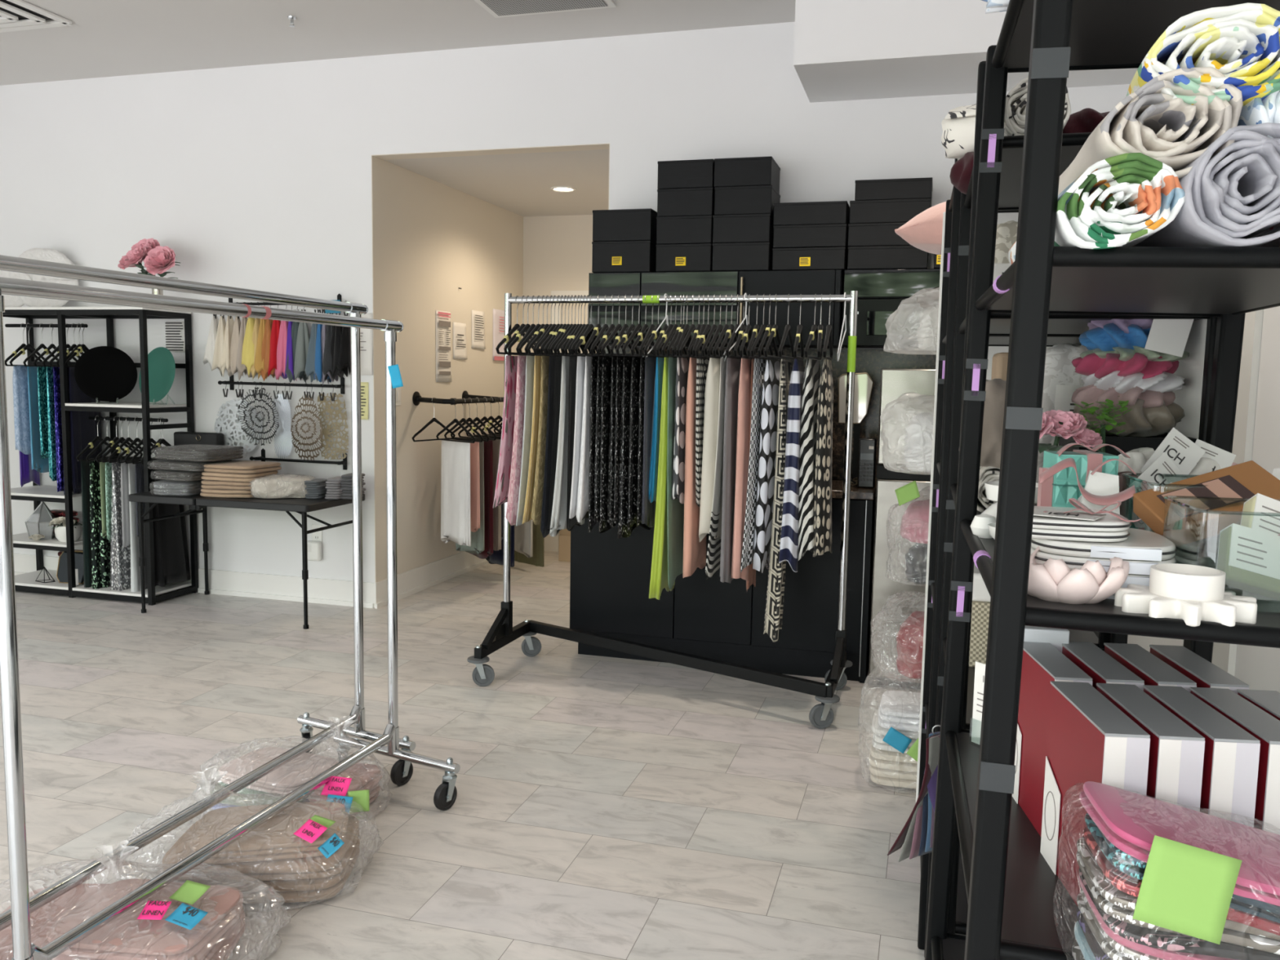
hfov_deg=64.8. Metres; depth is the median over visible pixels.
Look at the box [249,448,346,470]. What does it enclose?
rod
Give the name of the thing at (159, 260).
flower
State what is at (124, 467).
placemats
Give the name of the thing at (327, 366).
napkin
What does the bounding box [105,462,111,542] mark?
placemats
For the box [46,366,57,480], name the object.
placemats
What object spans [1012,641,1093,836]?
gift box
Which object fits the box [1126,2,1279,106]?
roll
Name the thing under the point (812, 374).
table runner
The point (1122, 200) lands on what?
roll
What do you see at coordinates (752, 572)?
table runner
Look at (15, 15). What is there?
ceiling vent
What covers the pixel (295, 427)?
placemat
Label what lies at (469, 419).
hanger
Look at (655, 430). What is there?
table runner
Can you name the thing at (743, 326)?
hanger
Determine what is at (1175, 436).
print
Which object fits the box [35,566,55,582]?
ornament
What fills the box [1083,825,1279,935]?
placemat
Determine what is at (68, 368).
placemats
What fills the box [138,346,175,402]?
charger plate
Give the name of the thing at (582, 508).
table runner
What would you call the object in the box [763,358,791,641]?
table runner
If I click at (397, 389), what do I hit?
light switch
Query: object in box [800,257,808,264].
print
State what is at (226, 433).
placemat
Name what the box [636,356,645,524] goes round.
table runner
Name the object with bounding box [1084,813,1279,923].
placemat
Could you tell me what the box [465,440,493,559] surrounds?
tablecloth
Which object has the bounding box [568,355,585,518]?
table runner
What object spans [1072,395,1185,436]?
scrunchie
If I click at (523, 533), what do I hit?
tablecloth
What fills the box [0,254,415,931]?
rack
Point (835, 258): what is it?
cardboard box
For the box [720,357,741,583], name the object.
table runner
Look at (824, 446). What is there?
table runner
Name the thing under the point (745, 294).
wire hanger
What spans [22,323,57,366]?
hanger
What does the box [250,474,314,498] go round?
bag
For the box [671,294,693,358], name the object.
hanger
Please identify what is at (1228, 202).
roll
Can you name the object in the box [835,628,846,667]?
socket
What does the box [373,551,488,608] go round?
baseboard
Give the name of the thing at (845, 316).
wire hanger
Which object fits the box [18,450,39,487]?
placemats
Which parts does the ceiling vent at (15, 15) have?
blade, blade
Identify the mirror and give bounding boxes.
[56,550,84,584]
[837,372,874,484]
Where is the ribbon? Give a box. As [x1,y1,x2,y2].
[1033,497,1141,521]
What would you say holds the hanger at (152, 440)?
hanging from the shelving at (25, 582)
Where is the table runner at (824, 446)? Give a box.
[813,359,833,557]
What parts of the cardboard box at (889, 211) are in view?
lid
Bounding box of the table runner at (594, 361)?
[588,355,598,533]
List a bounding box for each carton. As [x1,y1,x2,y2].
[558,528,570,561]
[1023,625,1069,653]
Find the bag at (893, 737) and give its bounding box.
[858,694,918,761]
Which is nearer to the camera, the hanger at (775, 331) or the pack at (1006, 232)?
the pack at (1006, 232)
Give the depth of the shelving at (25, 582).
6.14 m
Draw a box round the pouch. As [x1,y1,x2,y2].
[949,151,973,194]
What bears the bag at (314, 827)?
on the floor
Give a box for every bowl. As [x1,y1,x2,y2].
[984,480,1038,505]
[987,522,995,539]
[1027,546,1129,604]
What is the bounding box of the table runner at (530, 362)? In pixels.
[515,355,534,526]
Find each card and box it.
[75,568,78,585]
[324,300,340,313]
[1144,319,1193,357]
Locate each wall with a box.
[0,22,1129,582]
[382,160,523,578]
[522,214,592,352]
[1127,306,1279,693]
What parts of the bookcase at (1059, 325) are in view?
rail, rail, rail, rail, rail, rail, rail, rail, rail, rail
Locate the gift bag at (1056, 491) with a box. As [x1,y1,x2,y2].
[1036,443,1130,507]
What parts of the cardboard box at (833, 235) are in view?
lid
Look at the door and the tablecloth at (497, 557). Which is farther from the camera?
the door
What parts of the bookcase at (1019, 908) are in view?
rail, rail, rail, rail, rail, rail, rail, rail, rail, rail, rail, rail, rail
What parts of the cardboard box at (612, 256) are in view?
lid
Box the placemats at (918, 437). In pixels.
[903,412,933,472]
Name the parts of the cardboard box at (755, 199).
lid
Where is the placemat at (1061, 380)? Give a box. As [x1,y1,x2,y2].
[1035,342,1088,483]
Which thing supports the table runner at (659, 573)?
hanging from the hanger at (674, 327)
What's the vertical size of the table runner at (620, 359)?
0.716 m
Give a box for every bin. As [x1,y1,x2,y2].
[1120,472,1208,515]
[1162,497,1168,537]
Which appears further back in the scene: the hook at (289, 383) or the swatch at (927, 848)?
the hook at (289, 383)
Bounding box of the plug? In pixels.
[306,540,321,560]
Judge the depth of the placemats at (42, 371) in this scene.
6.19 m
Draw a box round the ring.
[932,724,940,734]
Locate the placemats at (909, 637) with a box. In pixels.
[896,610,924,679]
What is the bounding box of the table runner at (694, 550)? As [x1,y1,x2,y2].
[682,357,706,577]
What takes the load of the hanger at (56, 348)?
hanging from the shelving at (25, 582)
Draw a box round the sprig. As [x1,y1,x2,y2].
[1074,399,1132,453]
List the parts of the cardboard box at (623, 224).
lid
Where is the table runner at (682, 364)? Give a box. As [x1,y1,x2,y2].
[671,357,689,503]
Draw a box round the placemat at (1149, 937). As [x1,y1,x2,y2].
[1078,867,1279,959]
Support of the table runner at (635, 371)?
hanging from the hanger at (645, 327)
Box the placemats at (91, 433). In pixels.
[69,367,101,492]
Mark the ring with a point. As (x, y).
(935, 725)
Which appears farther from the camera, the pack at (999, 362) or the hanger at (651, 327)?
the hanger at (651, 327)
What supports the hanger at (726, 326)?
hanging from the z-rack
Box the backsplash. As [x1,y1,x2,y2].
[604,346,936,479]
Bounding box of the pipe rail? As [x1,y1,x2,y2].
[412,391,503,405]
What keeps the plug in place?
attached to the wall at (258, 177)
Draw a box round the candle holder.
[1114,563,1257,626]
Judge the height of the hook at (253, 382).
0.100 m
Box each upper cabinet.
[588,269,844,348]
[843,268,940,298]
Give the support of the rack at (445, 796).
on the floor
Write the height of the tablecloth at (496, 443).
0.756 m
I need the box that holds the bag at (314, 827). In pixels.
[130,776,376,908]
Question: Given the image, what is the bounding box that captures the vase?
[151,288,163,295]
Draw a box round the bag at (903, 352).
[883,287,939,355]
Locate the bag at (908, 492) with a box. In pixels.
[888,480,919,540]
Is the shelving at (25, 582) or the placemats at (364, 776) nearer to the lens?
the placemats at (364, 776)
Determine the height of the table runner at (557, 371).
0.798 m
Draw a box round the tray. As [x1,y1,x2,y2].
[1128,515,1217,558]
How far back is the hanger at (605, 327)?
4.44 m
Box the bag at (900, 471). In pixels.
[880,392,934,475]
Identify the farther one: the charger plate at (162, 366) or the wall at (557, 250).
the wall at (557, 250)
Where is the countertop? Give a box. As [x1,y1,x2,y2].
[831,478,876,500]
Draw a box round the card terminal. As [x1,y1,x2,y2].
[857,437,876,488]
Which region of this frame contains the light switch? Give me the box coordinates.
[395,386,400,405]
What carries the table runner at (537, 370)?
hanging from the hanger at (549, 326)
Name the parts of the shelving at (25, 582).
hanging rod, hanging rod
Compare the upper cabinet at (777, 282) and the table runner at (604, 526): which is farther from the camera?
the upper cabinet at (777, 282)
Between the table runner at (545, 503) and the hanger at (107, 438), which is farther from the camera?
the hanger at (107, 438)
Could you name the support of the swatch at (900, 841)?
hanging from the ring
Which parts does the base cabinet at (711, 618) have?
door, door, door, panel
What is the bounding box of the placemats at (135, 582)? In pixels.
[128,461,147,591]
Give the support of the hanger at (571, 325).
hanging from the z-rack
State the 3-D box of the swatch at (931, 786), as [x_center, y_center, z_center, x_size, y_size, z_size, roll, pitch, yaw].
[0.654,0.634,2.191,0.085,0.169,0.031,-1,6,-18]
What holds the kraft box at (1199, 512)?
on the bin at (1123, 475)
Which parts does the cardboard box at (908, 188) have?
lid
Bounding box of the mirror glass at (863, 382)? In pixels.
[839,373,872,422]
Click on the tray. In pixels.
(1186, 549)
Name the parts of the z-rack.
hanging rail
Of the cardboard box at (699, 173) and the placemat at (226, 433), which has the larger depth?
the placemat at (226, 433)
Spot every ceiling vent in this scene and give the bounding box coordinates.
[0,0,71,32]
[474,0,616,17]
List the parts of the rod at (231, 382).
rod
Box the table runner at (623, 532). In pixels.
[617,356,651,538]
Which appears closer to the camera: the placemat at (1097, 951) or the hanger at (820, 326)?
the placemat at (1097, 951)
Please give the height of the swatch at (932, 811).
0.252 m
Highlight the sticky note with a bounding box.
[1132,835,1242,944]
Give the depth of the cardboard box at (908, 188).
4.74 m
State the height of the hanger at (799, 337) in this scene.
0.272 m
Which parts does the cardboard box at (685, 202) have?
lid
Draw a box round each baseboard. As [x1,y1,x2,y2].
[13,553,373,608]
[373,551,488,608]
[544,533,549,551]
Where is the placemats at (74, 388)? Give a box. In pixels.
[69,367,101,493]
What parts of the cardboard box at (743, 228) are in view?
lid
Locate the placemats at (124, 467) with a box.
[120,462,130,546]
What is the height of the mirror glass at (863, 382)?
0.242 m
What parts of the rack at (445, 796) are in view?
post, hanging rail, rail, post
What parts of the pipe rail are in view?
bracket arm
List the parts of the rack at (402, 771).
rail, hanging rail, post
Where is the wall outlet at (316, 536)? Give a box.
[311,524,322,543]
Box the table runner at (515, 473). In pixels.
[506,355,526,525]
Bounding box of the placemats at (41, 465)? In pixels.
[27,366,48,472]
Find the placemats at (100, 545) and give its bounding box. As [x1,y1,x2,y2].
[89,457,124,588]
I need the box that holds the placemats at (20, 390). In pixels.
[13,365,31,454]
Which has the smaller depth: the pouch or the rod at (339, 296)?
the pouch
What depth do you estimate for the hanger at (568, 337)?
4.45 m
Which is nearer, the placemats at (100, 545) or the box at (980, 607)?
the box at (980, 607)
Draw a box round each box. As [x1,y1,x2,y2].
[591,240,656,272]
[592,208,657,243]
[655,243,712,271]
[656,215,713,244]
[657,159,714,189]
[657,186,715,216]
[711,242,773,271]
[712,213,773,244]
[714,155,780,194]
[714,185,780,217]
[772,246,848,271]
[773,200,849,226]
[773,223,848,250]
[847,245,928,269]
[848,222,911,246]
[849,198,931,223]
[854,177,932,200]
[933,253,941,268]
[968,562,990,666]
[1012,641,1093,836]
[1040,680,1150,906]
[1062,641,1144,691]
[1096,683,1204,811]
[1103,642,1196,692]
[1133,460,1279,546]
[1142,684,1260,827]
[1149,644,1248,693]
[1189,687,1279,835]
[1216,523,1279,600]
[1236,688,1279,720]
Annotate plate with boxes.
[0,270,32,306]
[8,248,78,306]
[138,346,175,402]
[1030,546,1177,575]
[1031,528,1129,542]
[1031,528,1177,561]
[1032,506,1131,531]
[1070,569,1150,587]
[1107,593,1115,599]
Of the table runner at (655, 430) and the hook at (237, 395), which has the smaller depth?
the table runner at (655, 430)
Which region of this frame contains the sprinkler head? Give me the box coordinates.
[287,15,296,26]
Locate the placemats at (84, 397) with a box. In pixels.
[69,369,102,493]
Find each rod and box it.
[217,374,344,394]
[228,293,341,311]
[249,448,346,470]
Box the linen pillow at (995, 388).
[980,378,1006,467]
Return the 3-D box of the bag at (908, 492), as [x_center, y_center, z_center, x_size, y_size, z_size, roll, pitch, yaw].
[0.959,0.165,3.319,0.286,0.342,0.322,2,6,11]
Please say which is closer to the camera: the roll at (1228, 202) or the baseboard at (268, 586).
the roll at (1228, 202)
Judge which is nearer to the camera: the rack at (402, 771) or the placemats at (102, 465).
the rack at (402, 771)
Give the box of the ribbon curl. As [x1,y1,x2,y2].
[1039,457,1136,514]
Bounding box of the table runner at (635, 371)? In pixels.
[627,356,640,531]
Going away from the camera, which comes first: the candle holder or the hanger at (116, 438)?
the candle holder
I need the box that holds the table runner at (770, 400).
[752,358,781,573]
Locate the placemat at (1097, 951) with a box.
[1076,906,1111,959]
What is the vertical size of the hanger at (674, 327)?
0.272 m
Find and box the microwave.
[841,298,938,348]
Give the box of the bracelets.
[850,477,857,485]
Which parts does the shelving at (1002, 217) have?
panel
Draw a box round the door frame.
[548,290,588,551]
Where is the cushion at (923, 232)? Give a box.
[894,201,946,254]
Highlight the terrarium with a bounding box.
[25,501,55,540]
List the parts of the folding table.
leg, leg, leg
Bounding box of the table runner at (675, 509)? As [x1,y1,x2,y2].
[666,357,684,590]
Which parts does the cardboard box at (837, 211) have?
lid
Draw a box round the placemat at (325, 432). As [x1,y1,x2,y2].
[317,393,348,459]
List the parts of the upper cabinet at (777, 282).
bar handle, door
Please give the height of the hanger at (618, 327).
0.272 m
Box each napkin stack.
[304,478,327,498]
[324,475,343,498]
[339,472,365,498]
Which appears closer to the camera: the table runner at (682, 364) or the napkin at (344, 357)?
the table runner at (682, 364)
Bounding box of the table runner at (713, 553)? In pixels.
[705,357,726,579]
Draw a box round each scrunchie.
[1071,352,1178,378]
[1071,384,1175,408]
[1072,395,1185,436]
[1078,323,1150,351]
[1079,346,1189,361]
[1080,370,1184,393]
[1087,319,1152,333]
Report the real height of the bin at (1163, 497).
0.107 m
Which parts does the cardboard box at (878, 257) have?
lid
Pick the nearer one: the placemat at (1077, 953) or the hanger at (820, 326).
the placemat at (1077, 953)
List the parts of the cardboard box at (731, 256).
lid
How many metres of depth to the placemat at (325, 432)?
5.99 m
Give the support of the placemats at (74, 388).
hanging from the hanger
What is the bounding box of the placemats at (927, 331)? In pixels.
[916,305,938,352]
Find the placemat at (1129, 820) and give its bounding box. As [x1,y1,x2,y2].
[1079,781,1279,906]
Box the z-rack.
[466,290,857,728]
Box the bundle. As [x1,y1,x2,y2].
[1062,107,1109,133]
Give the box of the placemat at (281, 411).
[271,393,292,458]
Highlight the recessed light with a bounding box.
[550,186,576,191]
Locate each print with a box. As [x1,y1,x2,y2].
[360,386,365,415]
[438,311,450,374]
[456,333,466,347]
[475,315,484,340]
[612,257,620,263]
[675,257,684,263]
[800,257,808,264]
[976,692,983,712]
[1015,739,1017,772]
[1044,791,1055,840]
[1136,461,1176,492]
[1173,435,1189,448]
[1200,446,1217,456]
[1236,536,1266,568]
[1258,505,1279,533]
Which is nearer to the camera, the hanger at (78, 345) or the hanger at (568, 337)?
the hanger at (568, 337)
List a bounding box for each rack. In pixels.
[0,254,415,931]
[0,276,460,959]
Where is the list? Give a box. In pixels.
[164,321,185,351]
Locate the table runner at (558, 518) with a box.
[549,355,584,536]
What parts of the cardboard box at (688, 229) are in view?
lid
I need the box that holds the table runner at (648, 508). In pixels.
[641,356,656,527]
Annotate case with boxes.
[173,431,223,445]
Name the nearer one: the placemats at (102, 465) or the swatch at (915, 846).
the swatch at (915, 846)
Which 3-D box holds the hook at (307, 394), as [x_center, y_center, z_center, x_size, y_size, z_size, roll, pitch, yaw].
[-1.985,-0.525,5.997,0.032,0.100,0.023,1,6,2]
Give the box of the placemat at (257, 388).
[237,386,279,445]
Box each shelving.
[2,306,198,605]
[915,212,1050,801]
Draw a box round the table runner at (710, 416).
[698,357,722,542]
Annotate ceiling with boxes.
[0,0,795,85]
[384,149,608,216]
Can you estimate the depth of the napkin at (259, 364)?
6.01 m
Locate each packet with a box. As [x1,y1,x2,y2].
[1151,482,1219,554]
[1240,493,1279,535]
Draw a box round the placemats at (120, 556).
[110,458,139,591]
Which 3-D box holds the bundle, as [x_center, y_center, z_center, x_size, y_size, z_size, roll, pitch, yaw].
[0.848,-0.635,1.905,0.166,0.106,0.282,3,6,16]
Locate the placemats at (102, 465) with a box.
[99,462,106,537]
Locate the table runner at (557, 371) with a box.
[547,355,581,531]
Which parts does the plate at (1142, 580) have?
plate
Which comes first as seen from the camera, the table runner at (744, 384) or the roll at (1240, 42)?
the roll at (1240, 42)
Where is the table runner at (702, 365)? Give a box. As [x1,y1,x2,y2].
[695,357,709,506]
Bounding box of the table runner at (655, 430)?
[648,357,664,502]
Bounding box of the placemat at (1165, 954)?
[1078,874,1237,959]
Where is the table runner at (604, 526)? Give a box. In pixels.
[599,356,617,533]
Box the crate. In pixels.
[1058,319,1207,455]
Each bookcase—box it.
[917,158,1110,950]
[924,0,1279,959]
[924,61,1217,957]
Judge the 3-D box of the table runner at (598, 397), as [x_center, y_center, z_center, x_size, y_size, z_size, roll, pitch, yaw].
[-0.132,-0.180,4.547,0.044,0.739,0.406,2,6,14]
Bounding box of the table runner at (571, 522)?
[566,355,588,531]
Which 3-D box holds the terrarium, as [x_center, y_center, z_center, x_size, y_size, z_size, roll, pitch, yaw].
[-3.771,0.251,6.353,0.205,0.239,0.145,3,6,16]
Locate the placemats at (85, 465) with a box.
[80,457,105,587]
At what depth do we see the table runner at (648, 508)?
4.33 m
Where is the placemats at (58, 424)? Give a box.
[53,366,63,492]
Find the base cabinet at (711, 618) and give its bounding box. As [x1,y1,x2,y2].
[569,496,875,683]
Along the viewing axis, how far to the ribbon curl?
1.28 m
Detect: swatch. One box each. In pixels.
[887,733,939,855]
[897,735,939,862]
[909,734,939,859]
[918,733,940,856]
[924,732,937,812]
[924,732,940,852]
[929,731,940,848]
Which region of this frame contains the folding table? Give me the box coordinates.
[128,490,364,629]
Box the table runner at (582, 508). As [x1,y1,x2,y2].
[576,355,591,522]
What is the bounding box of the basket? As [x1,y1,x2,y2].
[968,600,990,666]
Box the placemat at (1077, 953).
[1071,938,1084,959]
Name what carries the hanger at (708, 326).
hanging from the z-rack
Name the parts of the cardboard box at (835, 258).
lid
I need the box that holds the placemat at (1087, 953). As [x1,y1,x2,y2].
[1074,920,1096,959]
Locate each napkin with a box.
[203,315,218,371]
[211,315,227,377]
[219,315,234,370]
[227,315,245,377]
[235,317,256,380]
[241,317,254,375]
[250,318,260,378]
[253,319,275,379]
[259,319,279,381]
[267,320,280,377]
[275,320,297,381]
[281,321,294,381]
[285,321,306,382]
[293,322,310,379]
[305,323,317,382]
[314,324,331,382]
[314,324,337,385]
[322,324,343,381]
[328,325,348,378]
[338,315,351,374]
[1117,427,1221,478]
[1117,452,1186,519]
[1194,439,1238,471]
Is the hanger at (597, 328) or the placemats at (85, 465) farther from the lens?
the placemats at (85, 465)
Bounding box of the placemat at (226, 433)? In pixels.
[214,399,262,454]
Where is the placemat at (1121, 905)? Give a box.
[1075,836,1279,955]
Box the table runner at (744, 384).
[730,358,751,580]
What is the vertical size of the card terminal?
0.235 m
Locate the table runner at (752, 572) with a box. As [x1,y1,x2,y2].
[746,358,755,591]
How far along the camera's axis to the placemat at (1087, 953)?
1.01 m
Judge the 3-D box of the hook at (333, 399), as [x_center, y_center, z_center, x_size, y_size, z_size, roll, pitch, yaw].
[-1.812,-0.515,5.948,0.032,0.100,0.023,-1,6,-22]
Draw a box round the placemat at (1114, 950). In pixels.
[1076,887,1164,959]
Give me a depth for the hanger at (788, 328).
4.26 m
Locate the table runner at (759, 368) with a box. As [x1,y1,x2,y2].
[740,358,766,573]
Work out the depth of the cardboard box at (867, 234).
4.78 m
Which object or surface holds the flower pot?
on the shelving at (25, 582)
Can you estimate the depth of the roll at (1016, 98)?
1.70 m
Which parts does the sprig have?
stem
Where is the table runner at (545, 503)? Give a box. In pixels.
[540,355,555,537]
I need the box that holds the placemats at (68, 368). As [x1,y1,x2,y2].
[66,367,81,493]
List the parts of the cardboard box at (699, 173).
lid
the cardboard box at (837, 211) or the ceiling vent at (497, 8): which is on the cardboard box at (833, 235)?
the cardboard box at (837, 211)
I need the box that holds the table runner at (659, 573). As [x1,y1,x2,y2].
[648,357,675,599]
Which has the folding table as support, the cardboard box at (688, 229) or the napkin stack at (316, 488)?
the napkin stack at (316, 488)
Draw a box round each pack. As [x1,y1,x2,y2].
[991,352,1008,380]
[992,220,1017,283]
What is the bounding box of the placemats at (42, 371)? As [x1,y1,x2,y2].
[37,366,48,458]
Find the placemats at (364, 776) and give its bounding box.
[308,762,382,816]
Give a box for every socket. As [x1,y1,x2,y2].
[500,600,512,635]
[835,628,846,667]
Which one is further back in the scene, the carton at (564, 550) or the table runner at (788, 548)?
the carton at (564, 550)
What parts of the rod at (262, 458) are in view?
rod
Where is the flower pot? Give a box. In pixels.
[47,516,82,542]
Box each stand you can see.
[971,661,985,744]
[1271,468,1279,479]
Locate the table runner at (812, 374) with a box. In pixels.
[798,359,821,560]
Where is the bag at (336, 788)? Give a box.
[211,718,368,813]
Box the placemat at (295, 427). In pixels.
[290,395,323,460]
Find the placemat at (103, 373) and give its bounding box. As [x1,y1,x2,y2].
[74,346,137,401]
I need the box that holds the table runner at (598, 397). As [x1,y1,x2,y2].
[594,356,602,522]
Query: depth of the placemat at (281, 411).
6.08 m
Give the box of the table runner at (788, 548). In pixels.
[778,358,804,572]
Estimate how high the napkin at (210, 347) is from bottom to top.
0.334 m
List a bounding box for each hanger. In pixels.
[4,323,42,366]
[9,323,47,366]
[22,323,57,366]
[33,323,70,366]
[42,345,77,366]
[48,323,79,366]
[55,323,83,367]
[65,323,88,367]
[66,323,85,359]
[76,415,119,461]
[85,415,128,462]
[95,416,137,462]
[101,416,142,462]
[107,416,142,462]
[116,416,156,463]
[124,439,158,463]
[131,417,161,464]
[140,417,168,464]
[142,417,171,463]
[411,397,455,441]
[435,404,475,443]
[444,397,483,442]
[450,397,489,441]
[457,397,497,440]
[466,397,501,439]
[472,396,502,438]
[480,396,502,436]
[487,417,502,435]
[495,295,533,355]
[503,295,540,355]
[507,295,544,355]
[515,295,548,355]
[518,295,554,355]
[524,295,559,355]
[527,295,564,355]
[533,295,564,355]
[535,295,568,355]
[539,295,574,355]
[543,295,575,356]
[547,295,581,356]
[549,295,584,356]
[553,295,587,355]
[556,295,591,356]
[560,295,591,356]
[564,295,595,356]
[568,294,597,356]
[570,294,601,356]
[574,294,605,356]
[583,294,610,356]
[590,294,619,356]
[596,294,626,356]
[600,294,635,357]
[609,294,639,357]
[615,294,644,357]
[622,294,653,357]
[630,294,657,357]
[639,294,662,357]
[642,293,668,356]
[644,294,668,357]
[652,294,676,357]
[655,294,684,357]
[661,294,687,358]
[666,294,691,358]
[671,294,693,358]
[675,294,693,357]
[679,294,702,358]
[687,294,707,358]
[692,294,712,358]
[695,293,718,358]
[701,294,724,358]
[706,294,730,358]
[712,293,734,358]
[719,294,739,358]
[721,293,747,362]
[725,293,746,358]
[733,293,751,359]
[739,293,755,359]
[746,293,764,359]
[750,293,773,359]
[757,293,778,359]
[764,293,784,359]
[778,293,794,359]
[793,293,804,359]
[804,293,822,359]
[817,293,823,359]
[822,293,833,359]
[837,292,846,361]
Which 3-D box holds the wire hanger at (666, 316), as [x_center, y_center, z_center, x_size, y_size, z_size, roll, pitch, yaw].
[0.069,-0.646,4.361,0.172,0.326,0.028,-4,8,-42]
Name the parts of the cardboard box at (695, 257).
lid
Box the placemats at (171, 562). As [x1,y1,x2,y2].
[143,466,190,589]
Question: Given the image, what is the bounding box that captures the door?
[562,303,597,353]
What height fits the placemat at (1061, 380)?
0.320 m
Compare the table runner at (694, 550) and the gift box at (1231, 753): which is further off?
the table runner at (694, 550)
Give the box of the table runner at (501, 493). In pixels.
[493,355,517,508]
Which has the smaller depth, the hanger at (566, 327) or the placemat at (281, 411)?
the hanger at (566, 327)
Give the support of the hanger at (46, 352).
hanging from the shelving at (25, 582)
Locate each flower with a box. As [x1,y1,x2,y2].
[28,533,44,540]
[117,246,148,275]
[130,238,159,275]
[143,245,180,278]
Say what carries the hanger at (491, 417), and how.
hanging from the pipe rail
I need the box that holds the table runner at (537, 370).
[522,355,542,524]
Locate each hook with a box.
[222,380,227,397]
[235,381,240,397]
[240,381,244,397]
[252,382,257,398]
[273,382,279,399]
[281,383,287,399]
[286,382,292,399]
[303,383,308,398]
[308,383,314,399]
[318,383,324,400]
[329,385,335,401]
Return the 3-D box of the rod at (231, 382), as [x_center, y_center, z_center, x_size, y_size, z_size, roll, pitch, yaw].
[-2.148,-0.582,6.068,0.876,0.113,0.081,3,6,16]
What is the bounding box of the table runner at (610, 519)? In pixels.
[606,356,617,527]
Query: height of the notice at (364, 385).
0.220 m
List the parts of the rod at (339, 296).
rod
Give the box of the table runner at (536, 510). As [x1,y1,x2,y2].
[531,355,549,524]
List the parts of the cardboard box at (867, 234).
lid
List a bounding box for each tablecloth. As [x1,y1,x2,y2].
[440,440,471,546]
[450,439,479,532]
[455,440,484,554]
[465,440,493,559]
[483,437,503,539]
[483,438,501,551]
[485,435,514,567]
[514,520,533,557]
[514,521,544,566]
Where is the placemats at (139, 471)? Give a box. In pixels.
[134,461,152,536]
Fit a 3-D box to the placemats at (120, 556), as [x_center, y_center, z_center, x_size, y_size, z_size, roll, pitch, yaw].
[-3.148,0.298,6.248,0.136,0.847,0.360,2,6,6]
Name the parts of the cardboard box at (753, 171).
lid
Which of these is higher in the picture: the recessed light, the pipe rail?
the recessed light
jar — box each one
[969,502,997,537]
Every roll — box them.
[941,103,976,159]
[977,466,999,512]
[981,0,1009,13]
[1004,76,1071,136]
[1008,152,1185,265]
[1057,66,1243,195]
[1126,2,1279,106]
[1133,122,1279,247]
[1236,62,1279,137]
[1248,222,1279,247]
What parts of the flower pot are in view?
pot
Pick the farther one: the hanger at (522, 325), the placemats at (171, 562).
the placemats at (171, 562)
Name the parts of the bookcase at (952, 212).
rail, rail, rail, rail, rail, rail, rail, rail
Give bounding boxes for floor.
[0,550,965,959]
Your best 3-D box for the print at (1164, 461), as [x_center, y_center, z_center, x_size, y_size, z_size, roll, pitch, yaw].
[0.694,0.005,1.352,0.061,0.030,0.001,-39,-3,-14]
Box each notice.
[349,313,372,375]
[360,382,368,419]
[435,310,452,382]
[453,322,467,359]
[471,310,485,349]
[493,308,504,360]
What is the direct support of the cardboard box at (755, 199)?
on the cardboard box at (743, 228)
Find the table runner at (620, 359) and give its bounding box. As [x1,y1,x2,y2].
[613,356,623,523]

